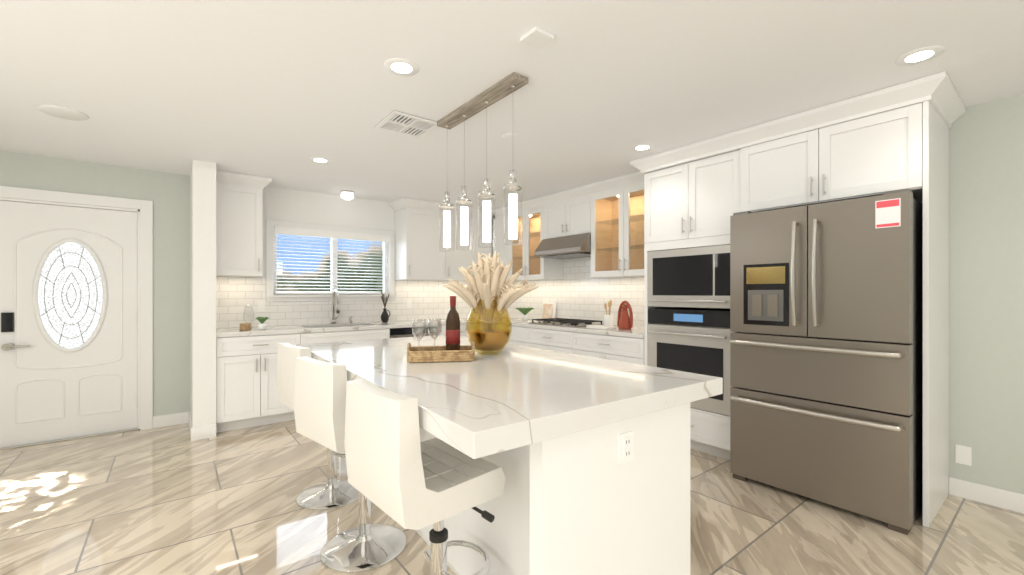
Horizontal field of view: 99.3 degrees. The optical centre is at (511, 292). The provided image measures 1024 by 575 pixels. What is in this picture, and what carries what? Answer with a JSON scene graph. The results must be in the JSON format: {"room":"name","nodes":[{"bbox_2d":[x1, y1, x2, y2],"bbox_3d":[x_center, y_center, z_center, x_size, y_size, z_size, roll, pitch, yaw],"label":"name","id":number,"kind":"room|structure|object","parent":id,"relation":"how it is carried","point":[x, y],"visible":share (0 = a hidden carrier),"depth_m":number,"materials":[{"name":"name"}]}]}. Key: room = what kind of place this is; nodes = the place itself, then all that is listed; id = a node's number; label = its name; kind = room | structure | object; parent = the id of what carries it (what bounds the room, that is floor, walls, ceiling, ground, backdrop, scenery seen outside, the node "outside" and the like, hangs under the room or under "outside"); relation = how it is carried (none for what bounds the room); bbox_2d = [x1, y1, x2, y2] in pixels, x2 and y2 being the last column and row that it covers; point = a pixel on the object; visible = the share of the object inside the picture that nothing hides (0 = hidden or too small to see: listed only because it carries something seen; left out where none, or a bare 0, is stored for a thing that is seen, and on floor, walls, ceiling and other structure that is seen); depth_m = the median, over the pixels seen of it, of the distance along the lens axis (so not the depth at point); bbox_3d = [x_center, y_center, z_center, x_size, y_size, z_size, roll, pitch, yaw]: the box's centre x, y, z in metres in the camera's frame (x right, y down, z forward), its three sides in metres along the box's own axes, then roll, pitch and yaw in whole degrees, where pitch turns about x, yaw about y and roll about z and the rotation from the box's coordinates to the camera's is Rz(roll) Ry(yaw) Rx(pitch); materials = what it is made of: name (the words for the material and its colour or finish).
{"room":"kitchen","nodes":[
{"label":"kitchen","id":0,"kind":"room"},
{"bbox_2d":[189,160,215,440],"bbox_3d":[-2.911,0.060,4.082,0.182,2.440,0.682,0,0,-38],"label":"column","id":1,"kind":"structure","parent":0,"point":[202,418],"depth_m":3.83,"materials":[{"name":"white paint"}]},
{"bbox_2d":[0,150,494,415],"bbox_3d":[-2.828,0.060,4.675,6.800,2.440,0.150,0,0,-38],"label":"wall","id":2,"kind":"structure","parent":0,"point":[168,194],"depth_m":4.21,"materials":[{"name":"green paint"}]},
{"bbox_2d":[0,186,152,449],"bbox_3d":[-3.878,0.205,3.835,1.100,2.150,0.180,0,0,-38],"label":"door","id":3,"kind":"structure","parent":2,"relation":"in","point":[76,318],"depth_m":3.82,"materials":[{"name":"white wood"}]},
{"bbox_2d":[153,412,188,427],"bbox_3d":[-3.296,1.225,4.205,0.273,0.110,0.014,0,0,-38],"label":"baseboard","id":4,"kind":"structure","parent":2,"relation":"attached to","point":[177,418],"depth_m":4.20,"materials":[{"name":"white wood"}]},
{"bbox_2d":[266,220,394,301],"bbox_3d":[-2.109,-0.347,5.180,1.454,0.885,0.160,0,0,-38],"label":"window","id":5,"kind":"structure","parent":2,"relation":"in","point":[271,240],"depth_m":5.11,"materials":[{"name":"white plastic"}]},
{"bbox_2d":[274,226,390,293],"bbox_3d":[-2.081,-0.357,5.148,1.310,0.735,0.096,0,0,-38],"label":"window blinds","id":6,"kind":"object","parent":5,"relation":"attached to","point":[324,233],"visible":1,"depth_m":5.09,"materials":[{"name":"white plastic"}]},
{"bbox_2d":[216,257,643,327],"bbox_3d":[-0.697,-0.144,4.309,3.584,1.007,3.042,0,0,-38],"label":"tile backsplash","id":7,"kind":"structure","parent":2,"relation":"attached to","point":[578,292],"depth_m":5.18,"materials":[{"name":"white tile"}]},
{"bbox_2d":[0,420,1023,574],"bbox_3d":[-0.150,1.310,1.247,6.800,0.060,8.850,0,0,-38],"label":"floor","id":8,"kind":"structure","parent":0,"point":[171,500],"depth_m":2.44,"materials":[{"name":"tile"}]},
{"bbox_2d":[277,343,357,509],"bbox_3d":[-1.151,0.797,2.720,0.485,0.965,0.477,0,0,-44],"label":"bar stool","id":9,"kind":"object","parent":8,"relation":"on","point":[332,492],"visible":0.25,"depth_m":2.65,"materials":[{"name":"silver metal"}]},
{"bbox_2d":[293,356,406,572],"bbox_3d":[-0.746,0.797,2.146,0.477,0.965,0.485,0,0,42],"label":"bar stool","id":10,"kind":"object","parent":8,"relation":"on","point":[319,404],"visible":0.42,"depth_m":2.03,"materials":[{"name":"white leather"}]},
{"bbox_2d":[216,170,493,432],"bbox_3d":[-1.560,0.061,5.147,3.254,2.438,0.659,0,0,-38],"label":"kitchen cabinets","id":11,"kind":"object","parent":8,"relation":"on","point":[246,384],"visible":0.48,"depth_m":4.29,"materials":[{"name":"white paint"}]},
{"bbox_2d":[390,326,436,337],"bbox_3d":[-1.313,0.844,5.319,0.592,0.872,0.639,0,0,-38],"label":"dishwasher","id":12,"kind":"object","parent":8,"relation":"on","point":[399,332],"depth_m":5.04,"materials":[{"name":"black metal"}]},
{"bbox_2d":[344,379,504,574],"bbox_3d":[-0.276,0.797,1.540,0.485,0.965,0.477,0,0,-42],"label":"bar stool","id":13,"kind":"object","parent":8,"relation":"on","point":[401,474],"visible":0.98,"depth_m":1.39,"materials":[{"name":"white leather"}]},
{"bbox_2d":[451,404,682,574],"bbox_3d":[0.208,0.848,1.910,0.630,0.864,0.760,0,0,-36],"label":"base cabinet","id":14,"kind":"object","parent":8,"relation":"on","point":[613,498],"depth_m":1.52,"materials":[{"name":"white paint"}]},
{"bbox_2d":[296,335,722,458],"bbox_3d":[-0.300,0.381,2.368,1.190,0.067,2.320,0,0,-36],"label":"countertop","id":15,"kind":"structure","parent":14,"relation":"on","point":[510,396],"depth_m":1.61,"materials":[{"name":"stone"}]},
{"bbox_2d":[407,296,474,362],"bbox_3d":[-0.369,0.181,2.275,0.344,0.330,0.214,0,0,-9],"label":"serving tray set","id":16,"kind":"object","parent":15,"relation":"on","point":[453,350],"visible":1,"depth_m":2.26,"materials":[{"name":"wood"}]},
{"bbox_2d":[442,251,537,354],"bbox_3d":[-0.110,0.054,2.510,0.562,0.584,0.598,0,0,-38],"label":"vase","id":17,"kind":"object","parent":15,"relation":"on","point":[487,288],"visible":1,"depth_m":2.43,"materials":[{"name":"orange glass"}]},
{"bbox_2d":[489,71,965,527],"bbox_3d":[1.120,0.061,4.309,0.721,2.438,4.621,0,0,-38],"label":"kitchen cabinets","id":18,"kind":"object","parent":8,"relation":"on","point":[870,144],"visible":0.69,"depth_m":3.03,"materials":[{"name":"white paint"}]},
{"bbox_2d":[216,317,643,337],"bbox_3d":[-0.696,0.380,4.309,3.584,0.040,3.044,0,0,-38],"label":"countertop","id":19,"kind":"structure","parent":18,"relation":"on","point":[635,332],"depth_m":4.54,"materials":[{"name":"stone"}]},
{"bbox_2d":[239,304,268,329],"bbox_3d":[-2.598,0.236,4.361,0.254,0.245,0.388,0,0,-38],"label":"plant","id":20,"kind":"object","parent":19,"relation":"on","point":[262,325],"visible":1,"depth_m":4.26,"materials":[{"name":"green plant"}]},
{"bbox_2d":[331,289,352,323],"bbox_3d":[-1.954,0.289,4.906,0.756,0.662,0.454,0,0,-38],"label":"sink faucet","id":21,"kind":"object","parent":19,"relation":"in","point":[333,320],"visible":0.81,"depth_m":5.05,"materials":[{"name":"silver metal"}]},
{"bbox_2d":[381,290,389,321],"bbox_3d":[-1.565,0.162,5.383,0.122,0.393,0.126,0,0,-38],"label":"branches","id":22,"kind":"object","parent":19,"relation":"on","point":[384,316],"visible":1,"depth_m":5.36,"materials":[{"name":"black ceramic"}]},
{"bbox_2d":[515,307,533,320],"bbox_3d":[0.169,0.273,5.673,0.239,0.173,0.207,0,0,16],"label":"potted plant","id":23,"kind":"object","parent":19,"relation":"on","point":[524,310],"depth_m":5.63,"materials":[{"name":"green ceramic"}]},
{"bbox_2d":[541,302,556,318],"bbox_3d":[0.473,0.239,5.618,0.068,0.240,0.230,0,0,-38],"label":"picture","id":24,"kind":"object","parent":19,"relation":"on","point":[548,309],"depth_m":5.59,"materials":[{"name":"beige paper"}]},
{"bbox_2d":[529,318,602,326],"bbox_3d":[0.627,0.334,4.988,0.490,0.051,0.750,0,0,-38],"label":"gas cooktop","id":25,"kind":"object","parent":19,"relation":"in","point":[565,322],"visible":1,"depth_m":4.88,"materials":[{"name":"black metal"}]},
{"bbox_2d":[586,299,615,328],"bbox_3d":[0.968,0.212,4.474,0.315,0.294,0.260,0,0,-38],"label":"utensil crock","id":26,"kind":"object","parent":19,"relation":"on","point":[608,321],"visible":1,"depth_m":4.53,"materials":[{"name":"white ceramic"}]},
{"bbox_2d":[617,301,632,329],"bbox_3d":[1.123,0.216,4.329,0.104,0.286,0.182,0,0,-38],"label":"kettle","id":27,"kind":"object","parent":19,"relation":"on","point":[624,321],"visible":1,"depth_m":4.30,"materials":[{"name":"red metal"}]},
{"bbox_2d":[535,233,590,258],"bbox_3d":[0.687,-0.532,5.036,0.484,0.224,0.744,0,0,-38],"label":"range hood","id":28,"kind":"object","parent":18,"relation":"attached to","point":[573,246],"visible":0.79,"depth_m":4.87,"materials":[{"name":"silver metal"}]},
{"bbox_2d":[648,245,733,415],"bbox_3d":[1.622,0.278,3.659,0.658,1.275,0.750,0,0,-38],"label":"wall oven","id":29,"kind":"object","parent":18,"relation":"in","point":[690,332],"visible":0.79,"depth_m":3.46,"materials":[{"name":"silver metal"}]},
{"bbox_2d":[730,188,922,534],"bbox_3d":[2.092,0.362,2.878,0.900,1.835,0.930,0,0,-38],"label":"refrigerator","id":30,"kind":"object","parent":8,"relation":"on","point":[826,352],"visible":1,"depth_m":2.55,"materials":[{"name":"silver metal"}]},
{"bbox_2d":[0,0,1023,215],"bbox_3d":[-0.150,-1.200,1.247,6.800,0.080,8.850,0,0,-38],"label":"ceiling","id":31,"kind":"structure","parent":0,"point":[280,93],"depth_m":2.33,"materials":[{"name":"paint"}]},
{"bbox_2d":[37,105,88,120],"bbox_3d":[-2.848,-1.151,2.763,0.228,0.018,0.253,0,0,-38],"label":"smoke detector","id":32,"kind":"object","parent":31,"relation":"attached to","point":[56,111],"depth_m":2.77,"materials":[{"name":"white plastic"}]},
{"bbox_2d":[310,157,330,162],"bbox_3d":[-1.671,-1.158,3.796,0.175,0.004,0.175,0,0,-44],"label":"recessed light","id":33,"kind":"object","parent":31,"relation":"in","point":[315,159],"depth_m":3.79,"materials":[{"name":"white"}]},
{"bbox_2d":[340,190,353,199],"bbox_3d":[-1.883,-1.113,4.976,0.150,0.092,0.150,0,0,-38],"label":"flush light","id":34,"kind":"object","parent":31,"relation":"attached to","point":[347,195],"visible":1,"depth_m":4.94,"materials":[{"name":"white glass"}]},
{"bbox_2d":[384,58,418,75],"bbox_3d":[-0.566,-1.158,2.235,0.175,0.004,0.175,0,0,-44],"label":"recessed light","id":35,"kind":"object","parent":31,"relation":"in","point":[400,67],"depth_m":2.23,"materials":[{"name":"white"}]},
{"bbox_2d":[375,110,437,138],"bbox_3d":[-0.715,-1.154,2.994,0.340,0.012,0.340,0,0,-38],"label":"ceiling vent","id":36,"kind":"object","parent":31,"relation":"in","point":[398,122],"visible":0.96,"depth_m":2.98,"materials":[{"name":"grey metal"}]},
{"bbox_2d":[437,72,527,251],"bbox_3d":[-0.210,-0.712,2.641,0.100,0.894,0.841,0,0,-38],"label":"light bar","id":37,"kind":"object","parent":31,"relation":"hanging from","point":[501,89],"visible":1,"depth_m":2.55,"materials":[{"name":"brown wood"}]},
{"bbox_2d":[502,133,518,139],"bbox_3d":[-0.012,-1.151,3.167,0.119,0.018,0.120,0,0,-38],"label":"smoke detector","id":38,"kind":"object","parent":31,"relation":"attached to","point":[510,136],"depth_m":3.20,"materials":[{"name":"white plastic"}]},
{"bbox_2d":[520,26,553,49],"bbox_3d":[0.112,-1.151,1.952,0.128,0.018,0.131,0,0,-38],"label":"smoke detector","id":39,"kind":"object","parent":31,"relation":"attached to","point":[536,37],"depth_m":1.95,"materials":[{"name":"white plastic"}]},
{"bbox_2d":[631,144,653,150],"bbox_3d":[1.038,-1.158,3.463,0.175,0.004,0.175,0,0,16],"label":"recessed light","id":40,"kind":"object","parent":31,"relation":"in","point":[640,147],"depth_m":3.46,"materials":[{"name":"white"}]},
{"bbox_2d":[896,46,944,65],"bbox_3d":[1.992,-1.158,2.128,0.175,0.004,0.175,0,0,16],"label":"recessed light","id":41,"kind":"object","parent":31,"relation":"in","point":[916,56],"depth_m":2.12,"materials":[{"name":"white"}]},
{"bbox_2d":[949,93,1023,493],"bbox_3d":[4.019,0.060,1.312,0.150,2.440,3.820,0,0,-38],"label":"wall","id":42,"kind":"structure","parent":0,"point":[986,281],"depth_m":2.64,"materials":[{"name":"green paint"}]},
{"bbox_2d":[955,444,971,465],"bbox_3d":[2.821,1.012,2.718,0.006,0.115,0.070,0,0,-38],"label":"wall outlet plate","id":43,"kind":"object","parent":42,"relation":"attached to","point":[963,454],"visible":1,"depth_m":2.72,"materials":[{"name":"white plastic"}]},
{"bbox_2d":[949,477,1023,513],"bbox_3d":[3.899,1.225,1.333,0.014,0.110,3.639,0,0,-38],"label":"baseboard","id":44,"kind":"structure","parent":42,"relation":"attached to","point":[996,497],"depth_m":2.63,"materials":[{"name":"white wood"}]},
{"label":"outside","id":45,"kind":"structure","parent":0,"visible":0},
{"bbox_2d":[277,234,382,290],"bbox_3d":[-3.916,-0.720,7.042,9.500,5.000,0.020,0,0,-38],"label":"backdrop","id":46,"kind":"structure","parent":45,"point":[325,266],"depth_m":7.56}
]}

